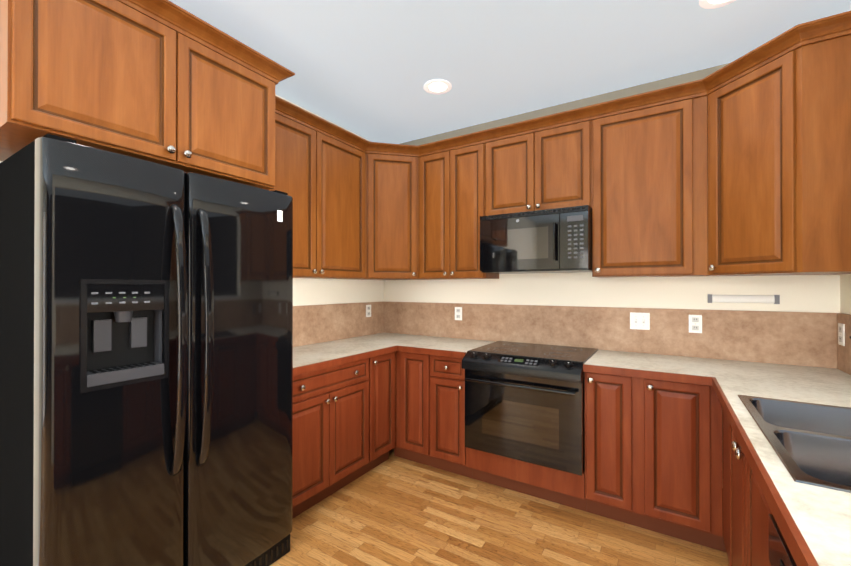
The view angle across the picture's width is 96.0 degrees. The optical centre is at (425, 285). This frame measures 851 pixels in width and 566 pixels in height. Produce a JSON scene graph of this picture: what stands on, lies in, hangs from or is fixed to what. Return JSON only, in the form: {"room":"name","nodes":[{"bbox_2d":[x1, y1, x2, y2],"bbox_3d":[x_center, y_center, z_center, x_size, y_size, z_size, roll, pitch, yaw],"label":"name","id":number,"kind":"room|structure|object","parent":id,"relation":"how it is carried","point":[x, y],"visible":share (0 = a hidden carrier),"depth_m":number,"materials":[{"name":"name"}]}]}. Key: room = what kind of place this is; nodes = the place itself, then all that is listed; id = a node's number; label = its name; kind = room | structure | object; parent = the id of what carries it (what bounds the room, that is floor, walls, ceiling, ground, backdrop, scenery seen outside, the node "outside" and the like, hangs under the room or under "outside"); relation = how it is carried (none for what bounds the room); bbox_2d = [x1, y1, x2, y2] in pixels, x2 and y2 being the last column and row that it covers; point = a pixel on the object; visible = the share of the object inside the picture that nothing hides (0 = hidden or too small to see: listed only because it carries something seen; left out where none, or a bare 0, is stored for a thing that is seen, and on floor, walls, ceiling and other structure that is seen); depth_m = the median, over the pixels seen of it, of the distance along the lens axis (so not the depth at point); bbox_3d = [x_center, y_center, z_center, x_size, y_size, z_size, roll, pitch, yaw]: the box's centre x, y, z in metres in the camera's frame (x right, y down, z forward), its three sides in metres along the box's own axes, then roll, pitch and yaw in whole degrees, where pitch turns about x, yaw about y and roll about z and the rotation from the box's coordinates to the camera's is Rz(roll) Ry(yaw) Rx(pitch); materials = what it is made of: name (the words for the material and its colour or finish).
{"room":"kitchen","nodes":[
{"label":"kitchen","id":0,"kind":"room"},
{"bbox_2d":[0,94,383,305],"bbox_3d":[-2.116,-0.009,1.230,0.120,2.760,6.200,0,0,32],"label":"wall","id":1,"kind":"structure","parent":0,"point":[309,291],"depth_m":3.26,"materials":[{"name":"paint"}]},
{"bbox_2d":[0,0,274,189],"bbox_3d":[-1.310,-0.842,1.800,0.640,0.630,0.996,0,0,32],"label":"upper cabinet","id":2,"kind":"object","parent":1,"relation":"attached to","point":[116,76],"visible":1,"depth_m":1.50,"materials":[{"name":"brown wood"}]},
{"bbox_2d":[117,0,850,156],"bbox_3d":[0.129,-1.133,1.685,3.201,0.068,2.477,0,0,32],"label":"crown molding","id":3,"kind":"structure","parent":2,"relation":"attached to","point":[173,16],"depth_m":2.10,"materials":[{"name":"brown wood"}]},
{"bbox_2d":[269,113,365,278],"bbox_3d":[-0.887,-0.605,2.760,0.336,1.096,1.079,0,0,32],"label":"upper cabinet","id":4,"kind":"object","parent":1,"relation":"attached to","point":[320,178],"visible":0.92,"depth_m":2.76,"materials":[{"name":"brown wood"}]},
{"bbox_2d":[293,301,384,346],"bbox_3d":[-0.864,0.310,3.092,0.016,0.307,1.672,0,0,32],"label":"backsplash","id":5,"kind":"structure","parent":1,"relation":"attached to","point":[312,324],"depth_m":3.23,"materials":[{"name":"stone"}]},
{"bbox_2d":[366,305,370,316],"bbox_3d":[-0.534,0.240,3.597,0.008,0.115,0.070,0,0,32],"label":"outlet","id":6,"kind":"object","parent":5,"relation":"attached to","point":[368,310],"visible":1,"depth_m":3.59,"materials":[{"name":"white plastic"}]},
{"bbox_2d":[270,448,728,565],"bbox_3d":[0.817,1.413,-0.616,7.045,0.100,6.440,0,0,32],"label":"floor","id":7,"kind":"structure","parent":0,"point":[392,510],"depth_m":2.14,"materials":[{"name":"brown wood"}]},
{"bbox_2d":[0,133,292,565],"bbox_3d":[-1.204,0.446,1.749,0.812,1.849,0.949,0,0,32],"label":"refrigerator","id":8,"kind":"object","parent":7,"relation":"on","point":[146,362],"visible":1,"depth_m":1.41,"materials":[{"name":"black metal"}]},
{"bbox_2d":[293,352,395,517],"bbox_3d":[-0.752,0.940,2.682,0.640,0.875,1.101,0,0,32],"label":"base cabinet","id":9,"kind":"object","parent":7,"relation":"on","point":[344,424],"visible":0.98,"depth_m":2.48,"materials":[{"name":"brown wood"}]},
{"bbox_2d":[293,333,433,375],"bbox_3d":[-0.599,0.485,2.936,0.633,0.042,1.690,0,0,32],"label":"countertop","id":10,"kind":"structure","parent":9,"relation":"on","point":[318,356],"depth_m":2.76,"materials":[{"name":"stone"}]},
{"bbox_2d":[397,337,495,357],"bbox_3d":[0.207,0.486,3.053,0.553,0.042,0.633,0,0,32],"label":"countertop","id":11,"kind":"structure","parent":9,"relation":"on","point":[438,346],"depth_m":2.96,"materials":[{"name":"stone"}]},
{"bbox_2d":[394,351,472,477],"bbox_3d":[0.146,0.941,3.087,0.694,0.875,0.640,0,0,32],"label":"base cabinet","id":12,"kind":"object","parent":7,"relation":"on","point":[430,410],"visible":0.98,"depth_m":2.83,"materials":[{"name":"brown wood"}]},
{"bbox_2d":[467,448,586,511],"bbox_3d":[0.773,1.246,2.715,0.760,0.262,0.600,0,0,32],"label":"base cabinet","id":13,"kind":"object","parent":7,"relation":"on","point":[555,485],"visible":0.5,"depth_m":2.46,"materials":[{"name":"brown wood"}]},
{"bbox_2d":[462,341,597,475],"bbox_3d":[0.737,0.779,2.659,0.757,0.663,0.700,0,0,32],"label":"range","id":14,"kind":"object","parent":13,"relation":"on","point":[524,402],"visible":1,"depth_m":2.41,"materials":[{"name":"black"}]},
{"bbox_2d":[585,372,725,551],"bbox_3d":[1.390,0.938,2.307,0.718,0.875,0.640,0,0,32],"label":"base cabinet","id":15,"kind":"object","parent":7,"relation":"on","point":[653,454],"visible":0.98,"depth_m":2.07,"materials":[{"name":"brown wood"}]},
{"bbox_2d":[583,350,708,385],"bbox_3d":[1.331,0.483,2.349,0.574,0.042,0.633,0,0,32],"label":"countertop","id":16,"kind":"structure","parent":15,"relation":"on","point":[682,369],"depth_m":2.20,"materials":[{"name":"stone"}]},
{"bbox_2d":[701,358,850,565],"bbox_3d":[1.261,0.477,1.056,0.621,0.042,2.898,0,0,32],"label":"countertop","id":17,"kind":"structure","parent":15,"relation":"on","point":[813,522],"depth_m":0.87,"materials":[{"name":"stone"}]},
{"bbox_2d":[738,395,850,492],"bbox_3d":[1.292,0.545,1.109,0.504,0.185,0.838,0,0,32],"label":"double-bowl sink","id":18,"kind":"object","parent":17,"relation":"in","point":[810,443],"visible":0.6,"depth_m":1.18,"materials":[{"name":"silver metal"}]},
{"bbox_2d":[717,359,850,388],"bbox_3d":[1.863,0.479,2.007,0.450,0.038,0.648,0,0,32],"label":"countertop","id":19,"kind":"structure","parent":15,"relation":"on","point":[804,375],"depth_m":2.00,"materials":[{"name":"stone"}]},
{"bbox_2d":[722,408,728,561],"bbox_3d":[1.636,0.935,1.609,0.576,0.875,0.382,0,0,32],"label":"base cabinet","id":20,"kind":"object","parent":7,"relation":"on","point":[725,421],"visible":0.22,"depth_m":1.81,"materials":[{"name":"brown wood"}]},
{"bbox_2d":[729,423,772,565],"bbox_3d":[1.291,0.933,1.108,0.628,0.875,0.830,0,0,32],"label":"base cabinet","id":21,"kind":"object","parent":7,"relation":"on","point":[749,511],"visible":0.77,"depth_m":1.26,"materials":[{"name":"brown wood"}]},
{"bbox_2d":[769,514,796,565],"bbox_3d":[0.913,0.953,0.492,0.613,0.825,0.607,0,0,32],"label":"dishwasher","id":22,"kind":"object","parent":7,"relation":"on","point":[780,553],"visible":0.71,"depth_m":0.84,"materials":[{"name":"black metal"}]},
{"bbox_2d":[169,0,850,143],"bbox_3d":[0.817,-1.446,-0.604,7.045,0.100,6.440,0,0,32],"label":"ceiling","id":23,"kind":"structure","parent":0,"point":[367,69],"depth_m":2.23,"materials":[{"name":"paint"}]},
{"bbox_2d":[424,79,451,93],"bbox_3d":[0.085,-1.379,2.663,0.194,0.006,0.194,0,0,32],"label":"recessed light","id":24,"kind":"object","parent":23,"relation":"in","point":[437,86],"visible":1,"depth_m":2.65,"materials":[{"name":"white"}]},
{"bbox_2d":[699,0,734,8],"bbox_3d":[1.415,-1.383,1.815,0.194,0.006,0.194,0,0,32],"label":"recessed light","id":25,"kind":"object","parent":23,"relation":"in","point":[708,4],"visible":1,"depth_m":1.88,"materials":[{"name":"white"}]},
{"bbox_2d":[384,63,839,487],"bbox_3d":[0.971,-0.002,3.024,3.445,2.760,0.120,0,0,32],"label":"wall","id":26,"kind":"structure","parent":0,"point":[809,293],"depth_m":2.71,"materials":[{"name":"paint"}]},
{"bbox_2d":[356,153,434,279],"bbox_3d":[-0.319,-0.602,3.403,0.614,1.096,0.609,0,0,32],"label":"upper cabinet","id":27,"kind":"object","parent":26,"relation":"attached to","point":[392,217],"visible":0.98,"depth_m":3.19,"materials":[{"name":"brown wood"}]},
{"bbox_2d":[419,143,498,279],"bbox_3d":[0.266,-0.603,3.197,0.604,1.096,0.336,0,0,32],"label":"upper cabinet","id":28,"kind":"object","parent":26,"relation":"attached to","point":[452,196],"visible":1,"depth_m":3.07,"materials":[{"name":"brown wood"}]},
{"bbox_2d":[486,120,591,215],"bbox_3d":[0.844,-0.833,2.836,0.755,0.638,0.336,0,0,32],"label":"upper cabinet","id":29,"kind":"object","parent":26,"relation":"attached to","point":[545,169],"visible":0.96,"depth_m":2.70,"materials":[{"name":"brown wood"}]},
{"bbox_2d":[480,205,591,273],"bbox_3d":[0.813,-0.303,2.785,0.749,0.414,0.448,0,0,32],"label":"over-the-range microwave","id":30,"kind":"object","parent":29,"relation":"attached to","point":[557,240],"visible":1,"depth_m":2.61,"materials":[{"name":"black metal"}]},
{"bbox_2d":[385,301,832,367],"bbox_3d":[0.934,0.310,2.963,3.201,0.307,0.016,0,0,32],"label":"backsplash","id":31,"kind":"structure","parent":26,"relation":"attached to","point":[810,339],"depth_m":2.62,"materials":[{"name":"stone"}]},
{"bbox_2d":[455,307,461,319],"bbox_3d":[0.288,0.247,3.354,0.070,0.115,0.008,0,0,32],"label":"electrical outlet","id":32,"kind":"object","parent":31,"relation":"attached to","point":[458,313],"visible":1,"depth_m":3.35,"materials":[{"name":"white plastic"}]},
{"bbox_2d":[630,312,649,329],"bbox_3d":[1.462,0.244,2.613,0.118,0.115,0.016,0,0,32],"label":"light switch","id":33,"kind":"object","parent":31,"relation":"attached to","point":[640,321],"visible":1,"depth_m":2.61,"materials":[{"name":"white plastic"}]},
{"bbox_2d":[689,315,701,332],"bbox_3d":[1.727,0.246,2.451,0.070,0.115,0.008,0,0,32],"label":"electrical outlet","id":34,"kind":"object","parent":31,"relation":"attached to","point":[695,323],"visible":1,"depth_m":2.45,"materials":[{"name":"white plastic"}]},
{"bbox_2d":[592,95,707,277],"bbox_3d":[1.426,-0.606,2.470,0.616,1.096,0.336,0,0,32],"label":"upper cabinet","id":35,"kind":"object","parent":26,"relation":"attached to","point":[649,196],"visible":1,"depth_m":2.34,"materials":[{"name":"brown wood"}]},
{"bbox_2d":[708,294,779,303],"bbox_3d":[1.930,0.083,2.335,0.338,0.054,0.024,0,0,32],"label":"light bar","id":36,"kind":"object","parent":26,"relation":"attached to","point":[774,299],"visible":1,"depth_m":2.32,"materials":[{"name":"white plastic"}]},
{"bbox_2d":[707,34,850,275],"bbox_3d":[1.872,-0.608,2.029,0.614,1.096,0.609,0,0,32],"label":"upper cabinet","id":37,"kind":"object","parent":26,"relation":"attached to","point":[779,162],"visible":1,"depth_m":1.81,"materials":[{"name":"brown wood"}]},
{"bbox_2d":[840,274,850,314],"bbox_3d":[1.527,-0.011,0.763,0.162,2.760,3.120,0,0,32],"label":"wall","id":38,"kind":"structure","parent":0,"point":[845,293],"depth_m":2.06,"materials":[{"name":"paint"}]},
{"bbox_2d":[833,313,850,374],"bbox_3d":[1.512,0.301,0.889,0.016,0.307,2.880,0,0,32],"label":"backsplash","id":39,"kind":"structure","parent":38,"relation":"attached to","point":[841,354],"depth_m":2.05,"materials":[{"name":"stone"}]},
{"bbox_2d":[838,323,844,345],"bbox_3d":[2.227,0.263,2.052,0.008,0.115,0.070,0,0,32],"label":"outlet","id":40,"kind":"object","parent":39,"relation":"attached to","point":[841,334],"visible":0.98,"depth_m":2.04,"materials":[{"name":"white plastic"}]}
]}

